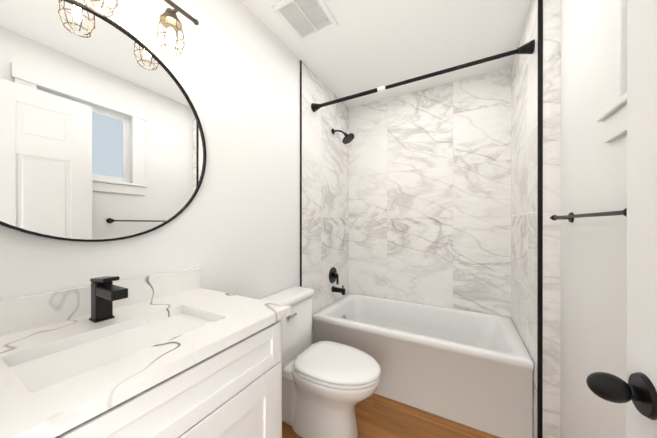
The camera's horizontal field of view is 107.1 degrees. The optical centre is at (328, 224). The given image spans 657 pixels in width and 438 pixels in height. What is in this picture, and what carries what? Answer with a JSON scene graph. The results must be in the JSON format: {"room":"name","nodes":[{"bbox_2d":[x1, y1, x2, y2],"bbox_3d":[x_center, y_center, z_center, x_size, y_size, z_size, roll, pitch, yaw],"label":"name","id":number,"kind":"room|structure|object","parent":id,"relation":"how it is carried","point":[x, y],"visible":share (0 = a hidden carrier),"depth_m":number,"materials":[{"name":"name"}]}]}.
{"room":"bathroom","nodes":[
{"label":"bathroom","id":0,"kind":"room"},
{"bbox_2d":[0,0,299,299],"bbox_3d":[-0.619,-0.021,1.379,0.100,2.617,3.505,0,0,29],"label":"wall","id":1,"kind":"structure","parent":0,"point":[233,227],"depth_m":1.34,"materials":[{"name":"white paint"}]},
{"bbox_2d":[83,0,117,16],"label":"sconce","id":2,"kind":"object","parent":1,"relation":"attached to","point":[116,5],"depth_m":0.82,"materials":[{"name":"brown metal"}]},
{"bbox_2d":[0,0,206,241],"bbox_3d":[-0.826,-0.346,0.875,0.027,0.816,0.816,0,0,29],"label":"mirror","id":3,"kind":"object","parent":1,"relation":"attached to","point":[102,138],"visible":0.94,"depth_m":0.84,"materials":[{"name":"black mirror"}]},
{"bbox_2d":[157,0,198,56],"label":"sconce","id":4,"kind":"object","parent":1,"relation":"attached to","point":[170,21],"depth_m":0.98,"materials":[{"name":"brown metal"}]},
{"bbox_2d":[302,62,348,343],"bbox_3d":[0.004,-0.022,2.388,0.008,2.617,0.935,0,0,29],"label":"wall tile","id":5,"kind":"structure","parent":1,"relation":"attached to","point":[325,200],"depth_m":2.29,"materials":[{"name":"stone"}]},
{"bbox_2d":[329,267,338,283],"bbox_3d":[0.070,0.512,2.434,0.062,0.167,0.164,0,0,29],"label":"shower valve","id":6,"kind":"object","parent":5,"relation":"attached to","point":[333,276],"visible":1,"depth_m":2.42,"materials":[{"name":"black metal"}]},
{"bbox_2d":[331,286,345,294],"bbox_3d":[0.102,0.647,2.417,0.135,0.087,0.060,0,0,29],"label":"tub spout","id":7,"kind":"object","parent":5,"relation":"attached to","point":[338,290],"visible":1,"depth_m":2.40,"materials":[{"name":"black metal"}]},
{"bbox_2d":[331,128,353,143],"bbox_3d":[0.144,-0.880,2.392,0.230,0.173,0.132,0,0,29],"label":"shower head","id":8,"kind":"object","parent":5,"relation":"attached to","point":[348,138],"visible":1,"depth_m":2.37},
{"bbox_2d":[311,40,534,111],"bbox_3d":[0.523,-1.023,1.763,1.502,0.072,0.072,0,0,29],"label":"curtain rod","id":9,"kind":"object","parent":5,"relation":"attached to","point":[528,48],"visible":1,"depth_m":1.64,"materials":[{"name":"black metal"}]},
{"bbox_2d":[300,0,542,437],"bbox_3d":[0.455,-0.022,1.635,1.528,2.617,0.082,0,0,29],"label":"trim","id":10,"kind":"structure","parent":1,"relation":"attached to","point":[540,221],"depth_m":1.29,"materials":[{"name":"black metal"}]},
{"bbox_2d":[240,0,530,107],"bbox_3d":[0.123,-1.354,0.963,1.800,0.050,3.505,0,0,29],"label":"ceiling","id":11,"kind":"structure","parent":0,"point":[365,45],"depth_m":1.76,"materials":[{"name":"white paint"}]},
{"bbox_2d":[271,0,338,41],"bbox_3d":[-0.141,-1.323,1.548,0.300,0.014,0.320,0,0,29],"label":"ceiling vent","id":12,"kind":"object","parent":11,"relation":"in","point":[303,20],"visible":1,"depth_m":1.55,"materials":[{"name":"white plastic"}]},
{"bbox_2d":[282,393,500,437],"bbox_3d":[0.123,1.313,0.967,1.800,0.050,3.505,0,0,29],"label":"floor","id":13,"kind":"structure","parent":0,"point":[378,416],"depth_m":1.56,"materials":[{"name":"brown wood"}]},
{"bbox_2d":[0,267,290,437],"bbox_3d":[-0.601,0.729,0.697,0.593,1.119,0.865,0,0,29],"label":"bathroom vanity","id":14,"kind":"object","parent":13,"relation":"on","point":[180,354],"visible":1,"depth_m":0.69,"materials":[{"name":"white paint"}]},
{"bbox_2d":[259,286,380,437],"bbox_3d":[-0.041,0.880,1.535,0.749,0.814,0.428,0,0,29],"label":"toilet","id":15,"kind":"object","parent":13,"relation":"on","point":[327,386],"visible":0.88,"depth_m":1.45,"materials":[{"name":"white ceramic"}]},
{"bbox_2d":[312,293,533,437],"bbox_3d":[0.698,1.034,2.080,1.501,0.505,0.780,0,0,29],"label":"bathtub","id":16,"kind":"object","parent":13,"relation":"on","point":[472,369],"visible":0.96,"depth_m":1.71,"materials":[{"name":"white ceramic"}]},
{"bbox_2d":[560,0,626,437],"bbox_3d":[0.842,-0.020,0.508,0.100,2.617,3.405,0,0,29],"label":"wall","id":17,"kind":"structure","parent":0,"point":[593,272],"depth_m":0.97,"materials":[{"name":"white paint"}]},
{"bbox_2d":[550,208,626,222],"bbox_3d":[0.949,-0.032,0.880,0.074,0.048,0.690,0,0,29],"label":"towel rail","id":18,"kind":"object","parent":17,"relation":"attached to","point":[571,216],"visible":0.69,"depth_m":0.82,"materials":[{"name":"black metal"}]},
{"bbox_2d":[596,0,626,142],"bbox_3d":[0.800,-0.696,0.473,0.120,0.832,0.815,0,0,29],"label":"window unit","id":19,"kind":"structure","parent":17,"relation":"in","point":[613,115],"depth_m":0.77,"materials":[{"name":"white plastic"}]},
{"bbox_2d":[586,0,656,437],"bbox_3d":[0.454,0.171,0.130,0.200,2.220,0.888,0,0,28],"label":"door","id":20,"kind":"structure","parent":17,"relation":"in","point":[636,392],"depth_m":0.48,"materials":[{"name":"white paint"}]},
{"bbox_3d":[0.995,-0.023,2.428,1.700,2.617,0.100,0,0,29],"label":"wall","id":21,"kind":"structure","parent":0,"visible":0},
{"bbox_2d":[349,67,510,317],"bbox_3d":[0.890,-0.022,2.425,1.504,2.617,0.008,0,0,29],"label":"wall tile","id":22,"kind":"structure","parent":21,"relation":"attached to","point":[429,196],"depth_m":2.34,"materials":[{"name":"stone"}]},
{"bbox_3d":[1.381,-0.022,1.661,0.080,2.617,0.865,0,0,29],"label":"wall","id":23,"kind":"structure","parent":0,"visible":0},
{"bbox_2d":[511,0,537,437],"bbox_3d":[1.340,-0.022,1.679,0.008,2.617,0.873,0,0,29],"label":"wall tile","id":24,"kind":"structure","parent":23,"relation":"attached to","point":[524,193],"depth_m":1.58,"materials":[{"name":"stone"}]},
{"bbox_2d":[543,0,560,437],"bbox_3d":[1.168,-0.021,1.280,0.080,2.617,0.008,0,0,29],"label":"wall tile","id":25,"kind":"structure","parent":23,"relation":"attached to","point":[551,203],"depth_m":1.27,"materials":[{"name":"stone"}]}
]}

